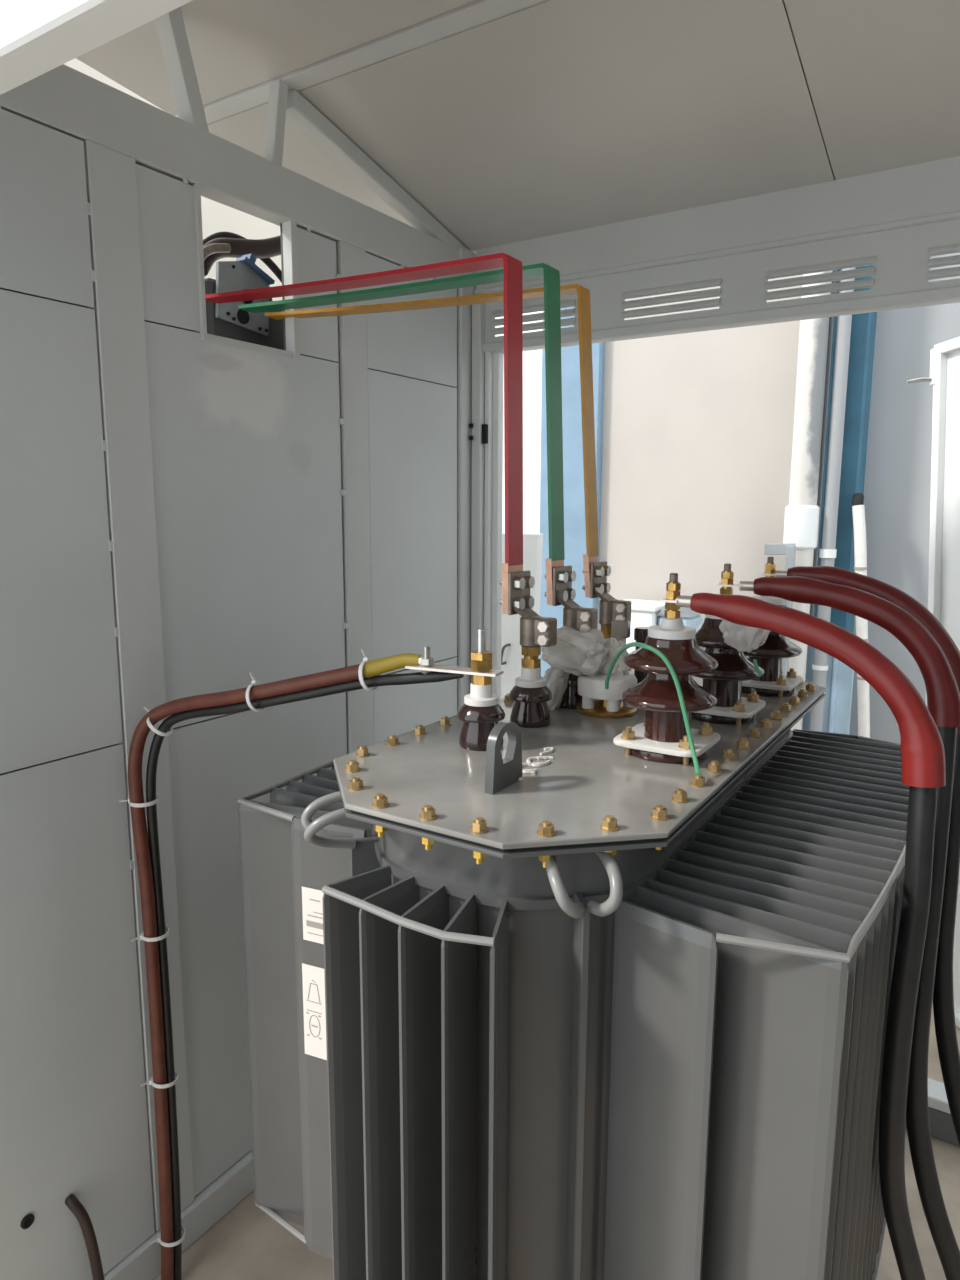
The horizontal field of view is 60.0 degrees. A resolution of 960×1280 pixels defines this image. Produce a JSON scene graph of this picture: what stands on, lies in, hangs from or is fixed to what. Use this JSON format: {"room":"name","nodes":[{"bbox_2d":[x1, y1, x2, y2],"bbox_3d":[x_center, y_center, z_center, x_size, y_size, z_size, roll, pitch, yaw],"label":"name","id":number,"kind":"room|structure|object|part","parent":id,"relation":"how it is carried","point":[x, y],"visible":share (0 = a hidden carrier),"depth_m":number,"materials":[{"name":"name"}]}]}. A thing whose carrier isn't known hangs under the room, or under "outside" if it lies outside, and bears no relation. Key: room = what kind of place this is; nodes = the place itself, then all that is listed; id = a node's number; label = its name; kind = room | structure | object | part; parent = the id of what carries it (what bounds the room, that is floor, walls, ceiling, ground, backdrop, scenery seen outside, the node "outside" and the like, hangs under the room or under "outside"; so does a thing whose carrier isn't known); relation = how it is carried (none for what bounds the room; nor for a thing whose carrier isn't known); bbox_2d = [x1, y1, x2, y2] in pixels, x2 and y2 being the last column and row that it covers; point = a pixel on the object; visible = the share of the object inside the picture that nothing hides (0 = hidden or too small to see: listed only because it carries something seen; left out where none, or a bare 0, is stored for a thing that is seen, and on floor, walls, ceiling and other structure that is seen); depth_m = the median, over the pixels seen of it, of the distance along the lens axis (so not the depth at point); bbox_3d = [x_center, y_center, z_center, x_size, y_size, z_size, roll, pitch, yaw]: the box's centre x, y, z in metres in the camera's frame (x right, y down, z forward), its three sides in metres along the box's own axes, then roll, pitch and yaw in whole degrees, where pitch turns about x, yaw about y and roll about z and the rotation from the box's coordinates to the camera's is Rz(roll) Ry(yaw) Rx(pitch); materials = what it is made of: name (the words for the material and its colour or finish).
{"room":"electrical room","nodes":[
{"label":"electrical room","id":0,"kind":"room"},
{"bbox_2d":[0,0,192,94],"bbox_3d":[0.060,-0.684,0.498,2.250,0.296,0.050,6,11,32],"label":"beam","id":1,"kind":"structure","parent":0,"point":[37,37],"depth_m":0.80,"materials":[{"name":"white metal"}]},
{"bbox_2d":[64,58,281,300],"bbox_3d":[-1.479,-0.411,2.569,0.100,3.200,2.780,6,11,32],"label":"wall","id":2,"kind":"structure","parent":0,"point":[216,217],"depth_m":3.11,"materials":[{"name":"beige paint"}]},
{"bbox_2d":[0,104,456,1279],"bbox_3d":[-0.496,0.160,1.893,0.038,2.190,1.670,6,11,32],"label":"wall","id":3,"kind":"structure","parent":0,"point":[245,444],"depth_m":1.63,"materials":[{"name":"metal"}]},
{"bbox_2d":[65,1194,103,1279],"bbox_3d":[-0.757,1.200,1.591,0.085,0.304,0.026,3,9,18],"label":"cable","id":4,"kind":"object","parent":3,"relation":"attached to","point":[71,1201],"visible":0.99,"depth_m":1.57,"materials":[{"name":"brown plastic"}]},
{"bbox_2d":[84,140,193,1230],"bbox_3d":[-0.670,0.188,1.639,0.047,2.132,0.095,6,11,32],"label":"trim","id":5,"kind":"structure","parent":3,"relation":"attached to","point":[111,183],"depth_m":1.56,"materials":[{"name":"paint"}]},
{"bbox_2d":[104,1149,253,1279],"bbox_3d":[-0.470,1.238,2.122,0.062,0.088,1.800,6,11,32],"label":"baseboard","id":6,"kind":"structure","parent":3,"relation":"attached to","point":[225,1192],"depth_m":1.84,"materials":[{"name":"paint"}]},
{"bbox_2d":[155,7,208,132],"bbox_3d":[-0.570,-1.089,1.582,0.042,0.225,0.092,6,11,32],"label":"trim","id":7,"kind":"structure","parent":3,"relation":"attached to","point":[171,29],"depth_m":1.57,"materials":[{"name":"paint"}]},
{"bbox_2d":[0,64,458,279],"bbox_3d":[-0.499,-0.957,1.727,0.052,0.104,1.680,6,11,32],"label":"beam","id":8,"kind":"structure","parent":3,"relation":"attached to","point":[66,100],"depth_m":1.64,"materials":[{"name":"metal"}]},
{"bbox_2d":[205,254,283,349],"bbox_3d":[-0.576,-0.700,1.985,0.232,0.358,0.460,6,11,32],"label":"circuit breaker","id":9,"kind":"object","parent":3,"relation":"attached to","point":[226,320],"visible":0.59,"depth_m":1.85,"materials":[{"name":"black metal"}]},
{"bbox_2d":[203,243,230,259],"bbox_3d":[-0.595,-0.842,1.837,0.021,0.094,0.117,5,10,27],"label":"cable","id":10,"kind":"object","parent":9,"relation":"attached to","point":[210,249],"visible":0.67,"depth_m":1.84,"materials":[{"name":"rubber"}]},
{"bbox_2d":[203,235,280,275],"bbox_3d":[-0.536,-0.940,2.001,0.042,0.191,0.386,6,11,32],"label":"cable","id":11,"kind":"object","parent":9,"relation":"attached to","point":[269,247],"visible":0.53,"depth_m":1.95,"materials":[{"name":"brown plastic"}]},
{"bbox_2d":[203,232,281,282],"bbox_3d":[-0.571,-0.919,2.061,0.020,0.144,0.406,6,11,32],"label":"cable","id":12,"kind":"object","parent":9,"relation":"attached to","point":[268,262],"visible":0.23,"depth_m":2.03,"materials":[{"name":"black rubber"}]},
{"bbox_3d":[-0.529,-0.768,1.859,0.008,0.146,0.154,6,11,32],"label":"mounting plate","id":13,"kind":"part","parent":9,"relation":"part of","materials":[{"name":"grey metal"}]},
{"bbox_2d":[191,183,299,359],"bbox_3d":[-0.489,-0.760,1.752,0.028,0.292,0.269,6,11,32],"label":"trim","id":14,"kind":"structure","parent":3,"relation":"attached to","point":[289,228],"depth_m":1.82,"materials":[{"name":"paint"}]},
{"bbox_2d":[265,79,287,165],"bbox_3d":[-0.438,-1.103,1.787,0.030,0.185,0.052,6,11,32],"label":"trim","id":15,"kind":"structure","parent":3,"relation":"attached to","point":[278,88],"depth_m":1.78,"materials":[{"name":"paint"}]},
{"bbox_2d":[335,241,373,753],"bbox_3d":[-0.326,0.106,2.169,0.047,2.132,0.091,6,11,32],"label":"trim","id":16,"kind":"structure","parent":3,"relation":"attached to","point":[350,259],"depth_m":2.08,"materials":[{"name":"paint"}]},
{"bbox_2d":[286,89,467,249],"bbox_3d":[-0.231,-1.140,2.111,0.040,0.202,0.703,6,11,32],"label":"trim","id":17,"kind":"structure","parent":3,"relation":"attached to","point":[299,110],"depth_m":2.00,"materials":[{"name":"paint"}]},
{"bbox_2d":[451,247,484,712],"bbox_3d":[-0.039,0.010,2.566,0.090,2.280,0.098,6,11,32],"label":"trim","id":18,"kind":"structure","parent":3,"relation":"attached to","point":[470,387],"depth_m":2.46,"materials":[{"name":"paint"}]},
{"bbox_2d":[469,352,503,698],"bbox_3d":[0.018,0.119,2.575,0.105,1.942,0.038,-5,10,-30],"label":"trim","id":19,"kind":"structure","parent":3,"relation":"attached to","point":[492,430],"depth_m":2.49,"materials":[{"name":"white paint"}]},
{"bbox_2d":[905,1107,958,1145],"bbox_3d":[1.042,1.224,2.267,2.350,0.082,0.080,6,11,32],"label":"trim","id":20,"kind":"structure","parent":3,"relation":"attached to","point":[941,1123],"depth_m":2.13,"materials":[{"name":"grey paint"}]},
{"bbox_2d":[928,1078,950,1113],"bbox_3d":[1.042,1.169,2.258,2.350,0.030,0.082,6,11,32],"label":"trim","id":21,"kind":"structure","parent":3,"relation":"attached to","point":[937,1097],"depth_m":2.14,"materials":[{"name":"white paint"}]},
{"bbox_2d":[76,0,959,253],"bbox_3d":[0.364,-1.024,1.204,2.650,0.233,1.840,6,11,32],"label":"ceiling","id":22,"kind":"structure","parent":0,"point":[547,117],"depth_m":1.71,"materials":[{"name":"paint"}]},
{"bbox_2d":[176,0,544,123],"bbox_3d":[0.406,-1.119,1.274,2.630,0.018,0.054,6,11,32],"label":"trim","id":23,"kind":"structure","parent":22,"relation":"attached to","point":[475,13],"depth_m":1.66,"materials":[{"name":"paint"}]},
{"bbox_2d":[495,311,542,532],"bbox_3d":[0.488,-2.800,5.562,1.600,7.000,0.100,6,11,32],"label":"wall","id":24,"kind":"structure","parent":0,"point":[532,360],"depth_m":5.81,"materials":[{"name":"white paint"}]},
{"bbox_2d":[152,1001,959,1279],"bbox_3d":[0.503,1.219,2.869,10.000,0.100,11.000,6,11,32],"label":"floor","id":25,"kind":"structure","parent":0,"point":[246,1243],"depth_m":1.83,"materials":[{"name":"concrete"}]},
{"bbox_2d":[501,533,542,697],"bbox_3d":[0.044,0.287,3.629,0.455,1.500,0.092,6,11,32],"label":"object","id":26,"kind":"structure","parent":25,"relation":"on","point":[511,649],"depth_m":3.50,"materials":[{"name":"white paint"}]},
{"bbox_3d":[0.105,0.061,3.524,0.033,0.094,0.042,6,11,32],"label":"bar handle","id":27,"kind":"part","parent":26,"relation":"part of","materials":[{"name":"grey metal"}]},
{"bbox_2d":[237,557,908,1279],"bbox_3d":[0.233,0.618,1.511,0.944,1.508,1.232,6,11,32],"label":"transformer","id":28,"kind":"object","parent":25,"relation":"on","point":[533,992],"visible":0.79,"depth_m":1.03,"materials":[{"name":"grey paint"}]},
{"bbox_2d":[128,653,430,1279],"bbox_3d":[-0.363,0.676,1.526,0.610,1.361,0.053,3,10,19],"label":"cable","id":29,"kind":"object","parent":28,"relation":"attached to","point":[376,667],"visible":0.98,"depth_m":1.56,"materials":[{"name":"brown plastic"}]},
{"bbox_2d":[119,795,157,806],"bbox_3d":[-0.638,0.302,1.565,0.064,0.009,0.054,6,11,32],"label":"cable tie","id":30,"kind":"object","parent":29,"relation":"attached to","point":[128,800],"visible":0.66,"depth_m":1.54,"materials":[{"name":"white plastic"}]},
{"bbox_2d":[131,926,169,941],"bbox_3d":[-0.633,0.569,1.603,0.051,0.009,0.069,6,11,32],"label":"cable tie","id":31,"kind":"object","parent":29,"relation":"attached to","point":[141,935],"visible":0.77,"depth_m":1.59,"materials":[{"name":"white plastic"}]},
{"bbox_2d":[143,707,172,735],"bbox_3d":[-0.593,0.151,1.536,0.049,0.052,0.049,-4,10,-25],"label":"cable tie","id":32,"kind":"object","parent":29,"relation":"attached to","point":[149,724],"visible":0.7,"depth_m":1.52,"materials":[{"name":"white plastic"}]},
{"bbox_2d":[140,1071,178,1088],"bbox_3d":[-0.632,0.875,1.650,0.051,0.013,0.067,6,11,32],"label":"cable tie","id":33,"kind":"object","parent":29,"relation":"attached to","point":[150,1081],"visible":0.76,"depth_m":1.64,"materials":[{"name":"white plastic"}]},
{"bbox_2d":[149,1226,185,1246],"bbox_3d":[-0.635,1.222,1.698,0.051,0.013,0.067,6,11,32],"label":"cable tie","id":34,"kind":"object","parent":29,"relation":"attached to","point":[158,1239],"visible":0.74,"depth_m":1.69,"materials":[{"name":"white plastic"}]},
{"bbox_2d":[246,672,265,711],"bbox_3d":[-0.391,0.090,1.454,0.023,0.070,0.051,6,11,32],"label":"cable tie","id":35,"kind":"object","parent":29,"relation":"attached to","point":[254,682],"visible":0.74,"depth_m":1.44,"materials":[{"name":"white plastic"}]},
{"bbox_2d":[358,648,377,690],"bbox_3d":[-0.181,0.048,1.352,0.023,0.070,0.051,6,11,32],"label":"cable tie","id":36,"kind":"object","parent":29,"relation":"attached to","point":[366,659],"visible":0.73,"depth_m":1.34,"materials":[{"name":"white plastic"}]},
{"bbox_3d":[-0.087,0.914,1.795,0.155,0.010,0.964,6,11,32],"label":"tie rod","id":37,"kind":"part","parent":28,"relation":"part of","materials":[{"name":"grey paint"}]},
{"bbox_2d":[146,671,463,1279],"bbox_3d":[-0.329,0.689,1.516,0.657,1.339,0.039,4,10,22],"label":"cable","id":38,"kind":"object","parent":28,"relation":"attached to","point":[433,676],"visible":0.93,"depth_m":1.57,"materials":[{"name":"brown rubber"}]},
{"bbox_2d":[306,980,321,1038],"bbox_3d":[-0.254,0.563,1.269,0.028,0.096,0.001,4,10,23],"label":"print","id":39,"kind":"object","parent":28,"relation":"attached to","point":[313,987],"depth_m":1.27,"materials":[{"name":"beige paper"}]},
{"bbox_2d":[306,899,322,935],"bbox_3d":[-0.248,0.414,1.243,0.029,0.056,0.001,4,10,23],"label":"print","id":40,"kind":"object","parent":28,"relation":"attached to","point":[314,907],"depth_m":1.24,"materials":[{"name":"beige paper"}]},
{"bbox_3d":[-0.084,0.200,1.682,0.155,0.010,0.964,6,11,32],"label":"tie rod","id":41,"kind":"part","parent":28,"relation":"part of","materials":[{"name":"grey paint"}]},
{"bbox_2d":[205,253,522,613],"bbox_3d":[-0.251,-0.378,1.562,0.756,0.603,0.050,6,11,33],"label":"busbar","id":42,"kind":"object","parent":28,"relation":"attached to","point":[512,267],"visible":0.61,"depth_m":1.37,"materials":[{"name":"red metal"}]},
{"bbox_3d":[-0.157,0.684,1.212,0.048,0.830,0.010,-2,9,-15],"label":"stiffener plate","id":43,"kind":"part","parent":28,"relation":"part of","materials":[{"name":"grey paint"}]},
{"bbox_2d":[238,263,564,604],"bbox_3d":[-0.180,-0.395,1.671,0.757,0.603,0.051,5,10,29],"label":"busbar","id":44,"kind":"object","parent":28,"relation":"attached to","point":[552,314],"visible":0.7,"depth_m":1.50,"materials":[{"name":"green metal"}]},
{"bbox_3d":[-0.090,0.315,0.949,0.242,0.010,0.027,6,11,32],"label":"tie rod","id":45,"kind":"part","parent":28,"relation":"part of","materials":[{"name":"grey paint"}]},
{"bbox_2d":[265,284,598,596],"bbox_3d":[-0.116,-0.409,1.768,0.770,0.601,0.050,4,10,23],"label":"busbar","id":46,"kind":"object","parent":28,"relation":"attached to","point":[583,294],"visible":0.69,"depth_m":1.64,"materials":[{"name":"orange metal"}]},
{"bbox_3d":[0.079,-0.075,1.389,0.038,0.076,0.066,6,11,32],"label":"palm plate","id":47,"kind":"part","parent":28,"relation":"part of","materials":[{"name":"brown metal"}]},
{"bbox_3d":[0.164,-0.096,1.520,0.038,0.076,0.066,6,11,32],"label":"palm plate","id":48,"kind":"part","parent":28,"relation":"part of","materials":[{"name":"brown metal"}]},
{"bbox_3d":[0.117,0.712,1.039,0.010,0.830,0.048,-1,9,-9],"label":"stiffener plate","id":49,"kind":"part","parent":28,"relation":"part of","materials":[{"name":"grey paint"}]},
{"bbox_3d":[0.246,0.608,1.531,0.400,0.922,1.075,6,11,32],"label":"tank","id":50,"kind":"part","parent":28,"relation":"part of","materials":[{"name":"grey metal"}]},
{"bbox_2d":[541,625,631,710],"bbox_3d":[0.188,0.060,1.502,0.158,0.168,0.116,6,11,32],"label":"plastic wrap","id":51,"kind":"object","parent":28,"relation":"on","point":[576,652],"visible":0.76,"depth_m":1.47,"materials":[{"name":"plastic"}]},
{"bbox_3d":[0.249,-0.116,1.652,0.038,0.076,0.066,6,11,32],"label":"palm plate","id":52,"kind":"part","parent":28,"relation":"part of","materials":[{"name":"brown metal"}]},
{"bbox_3d":[0.228,0.106,1.494,0.024,0.022,0.024,6,11,32],"label":"valve stem","id":53,"kind":"part","parent":28,"relation":"part of","materials":[{"name":"gold metal"}]},
{"bbox_2d":[611,620,630,644],"bbox_3d":[0.269,0.037,1.599,0.034,0.150,0.019,6,11,32],"label":"tap","id":54,"kind":"object","parent":28,"relation":"on","point":[620,629],"depth_m":1.58,"materials":[{"name":"metal"}]},
{"bbox_2d":[605,642,700,774],"bbox_3d":[0.239,0.077,1.238,0.046,0.161,0.327,-2,9,-16],"label":"wire","id":55,"kind":"object","parent":28,"relation":"on","point":[661,655],"visible":1,"depth_m":1.15,"materials":[{"name":"green"}]},
{"bbox_3d":[0.281,0.148,1.245,0.130,0.008,0.130,6,11,32],"label":"clamp plate","id":56,"kind":"part","parent":28,"relation":"part of","materials":[{"name":"white ceramic"}]},
{"bbox_3d":[0.424,0.114,1.464,0.130,0.008,0.130,6,11,32],"label":"clamp plate","id":57,"kind":"part","parent":28,"relation":"part of","materials":[{"name":"white ceramic"}]},
{"bbox_2d":[719,619,770,652],"bbox_3d":[0.426,-0.023,1.330,0.080,0.085,0.064,6,11,32],"label":"plastic wrap","id":58,"kind":"object","parent":28,"relation":"hanging from","point":[740,637],"visible":0.52,"depth_m":1.31,"materials":[{"name":"plastic"}]},
{"bbox_2d":[753,659,763,675],"bbox_3d":[0.462,0.046,1.382,0.008,0.026,0.026,-3,9,-18],"label":"wire","id":59,"kind":"object","parent":28,"relation":"attached to","point":[758,671],"visible":1,"depth_m":1.38,"materials":[{"name":"green"}]},
{"bbox_3d":[0.572,0.081,1.678,0.130,0.008,0.130,6,11,32],"label":"clamp plate","id":60,"kind":"part","parent":28,"relation":"part of","materials":[{"name":"white ceramic"}]},
{"bbox_2d":[661,593,945,1279],"bbox_3d":[0.484,0.674,1.181,0.528,1.463,0.105,5,10,26],"label":"power cable","id":61,"kind":"object","parent":28,"relation":"attached to","point":[921,747],"visible":1,"depth_m":1.07,"materials":[{"name":"red rubber"}]},
{"bbox_3d":[0.580,0.269,1.262,0.155,0.010,0.964,6,11,32],"label":"tie rod","id":62,"kind":"part","parent":28,"relation":"part of","materials":[{"name":"grey paint"}]},
{"bbox_2d":[717,576,959,1279],"bbox_3d":[0.627,0.637,1.391,0.545,1.472,0.103,8,12,42],"label":"power cable","id":63,"kind":"object","parent":28,"relation":"attached to","point":[942,691],"visible":0.91,"depth_m":1.28,"materials":[{"name":"red rubber"}]},
{"bbox_2d":[762,566,959,1147],"bbox_3d":[0.775,0.608,1.572,0.131,1.474,0.582,-7,11,-37],"label":"power cable","id":64,"kind":"object","parent":28,"relation":"attached to","point":[943,994],"visible":0.59,"depth_m":1.45,"materials":[{"name":"red rubber"}]},
{"bbox_3d":[0.577,0.983,1.375,0.155,0.010,0.964,6,11,32],"label":"tie rod","id":65,"kind":"part","parent":28,"relation":"part of","materials":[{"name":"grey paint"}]},
{"bbox_2d":[625,599,664,653],"bbox_3d":[0.825,0.364,4.362,0.270,1.125,0.280,6,11,32],"label":"storage box","id":66,"kind":"object","parent":25,"relation":"on","point":[644,613],"visible":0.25,"depth_m":4.16,"materials":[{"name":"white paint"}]},
{"bbox_3d":[0.827,-0.179,4.276,0.270,0.025,0.280,6,11,32],"label":"lid","id":67,"kind":"part","parent":66,"relation":"part of","materials":[{"name":"white paint"}]},
{"bbox_2d":[658,605,701,647],"bbox_3d":[1.003,0.367,4.240,0.170,1.160,0.200,6,11,32],"label":"storage box","id":68,"kind":"object","parent":25,"relation":"on","point":[690,618],"visible":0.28,"depth_m":4.08,"materials":[{"name":"blue paint"}]},
{"bbox_3d":[1.005,-0.167,4.156,0.170,0.080,0.200,6,11,32],"label":"lid","id":69,"kind":"part","parent":68,"relation":"part of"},
{"bbox_2d":[783,270,832,729],"bbox_3d":[1.509,-1.250,3.786,0.152,4.500,0.152,6,11,32],"label":"drain pipe","id":70,"kind":"object","parent":25,"relation":"on","point":[801,521],"visible":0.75,"depth_m":3.80,"materials":[{"name":"white paint"}]},
{"bbox_2d":[764,543,795,673],"bbox_3d":[1.366,0.274,3.906,0.133,1.450,0.050,6,11,32],"label":"bracket","id":71,"kind":"object","parent":70,"relation":"attached to","point":[787,549],"visible":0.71,"depth_m":3.78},
{"bbox_2d":[783,505,819,548],"bbox_3d":[1.507,-0.529,3.900,0.152,0.200,0.152,6,11,32],"label":"socket","id":72,"kind":"object","parent":70,"relation":"attached to","point":[801,522],"depth_m":3.84,"materials":[{"name":"white paint"}]},
{"bbox_2d":[802,645,853,733],"bbox_3d":[1.604,0.480,4.111,0.400,0.980,0.045,6,11,32],"label":"panel","id":73,"kind":"object","parent":25,"relation":"on","point":[839,677],"visible":0.02,"depth_m":4.00,"materials":[{"name":"blue paint"}]},
{"bbox_2d":[809,267,854,731],"bbox_3d":[1.627,-1.244,3.747,0.074,4.500,0.074,6,11,32],"label":"drain pipe","id":74,"kind":"object","parent":25,"relation":"on","point":[827,554],"visible":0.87,"depth_m":3.80,"materials":[{"name":"white plastic"}]},
{"bbox_2d":[539,307,604,676],"bbox_3d":[0.548,-1.434,4.605,0.360,4.600,0.220,6,11,32],"label":"pillar","id":75,"kind":"structure","parent":0,"point":[573,469],"depth_m":4.58,"materials":[{"name":"blue paint"}]},
{"bbox_2d":[474,156,959,353],"bbox_3d":[0.941,-0.890,1.843,2.238,0.290,0.069,6,11,32],"label":"panel","id":76,"kind":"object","parent":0,"point":[893,221],"depth_m":1.99,"materials":[{"name":"paint"}]},
{"bbox_2d":[907,337,959,1027],"bbox_3d":[1.430,0.207,2.258,0.247,2.084,0.852,0,9,-2],"label":"door","id":77,"kind":"structure","parent":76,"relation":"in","point":[944,540],"depth_m":2.50,"materials":[{"name":"white paint"}]},
{"bbox_3d":[1.445,0.210,2.243,0.158,2.082,0.820,0,9,-2],"label":"frame","id":78,"kind":"part","parent":77,"relation":"part of","materials":[{"name":"white paint"}]},
{"bbox_2d":[598,270,836,656],"bbox_3d":[1.117,-2.573,4.136,1.300,7.000,0.250,6,11,32],"label":"wall","id":79,"kind":"structure","parent":0,"point":[698,427],"depth_m":4.25,"materials":[{"name":"beige paint"}]},
{"bbox_2d":[783,0,834,177],"bbox_3d":[0.364,-1.036,1.202,2.650,0.231,1.840,6,11,32],"label":"seam","id":80,"kind":"object","parent":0,"point":[783,0],"visible":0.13,"depth_m":1.63,"materials":[{"name":"paint"}]},
{"bbox_2d":[814,265,876,632],"bbox_3d":[1.758,-1.319,3.908,0.160,4.600,0.260,6,11,32],"label":"pillar","id":81,"kind":"structure","parent":0,"point":[863,325],"depth_m":3.85,"materials":[{"name":"blue metal"}]},
{"bbox_2d":[852,493,869,737],"bbox_3d":[1.775,0.153,3.889,0.079,1.660,0.204,-7,11,-37],"label":"conduit","id":82,"kind":"object","parent":81,"relation":"attached to","point":[858,509],"visible":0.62,"depth_m":3.83,"materials":[{"name":"white plastic"}]},
{"bbox_2d":[849,253,959,743],"bbox_3d":[3.070,-2.393,3.045,2.900,7.000,0.200,6,11,32],"label":"wall","id":83,"kind":"structure","parent":0,"point":[897,482],"depth_m":3.89,"materials":[{"name":"paint"}]}
]}

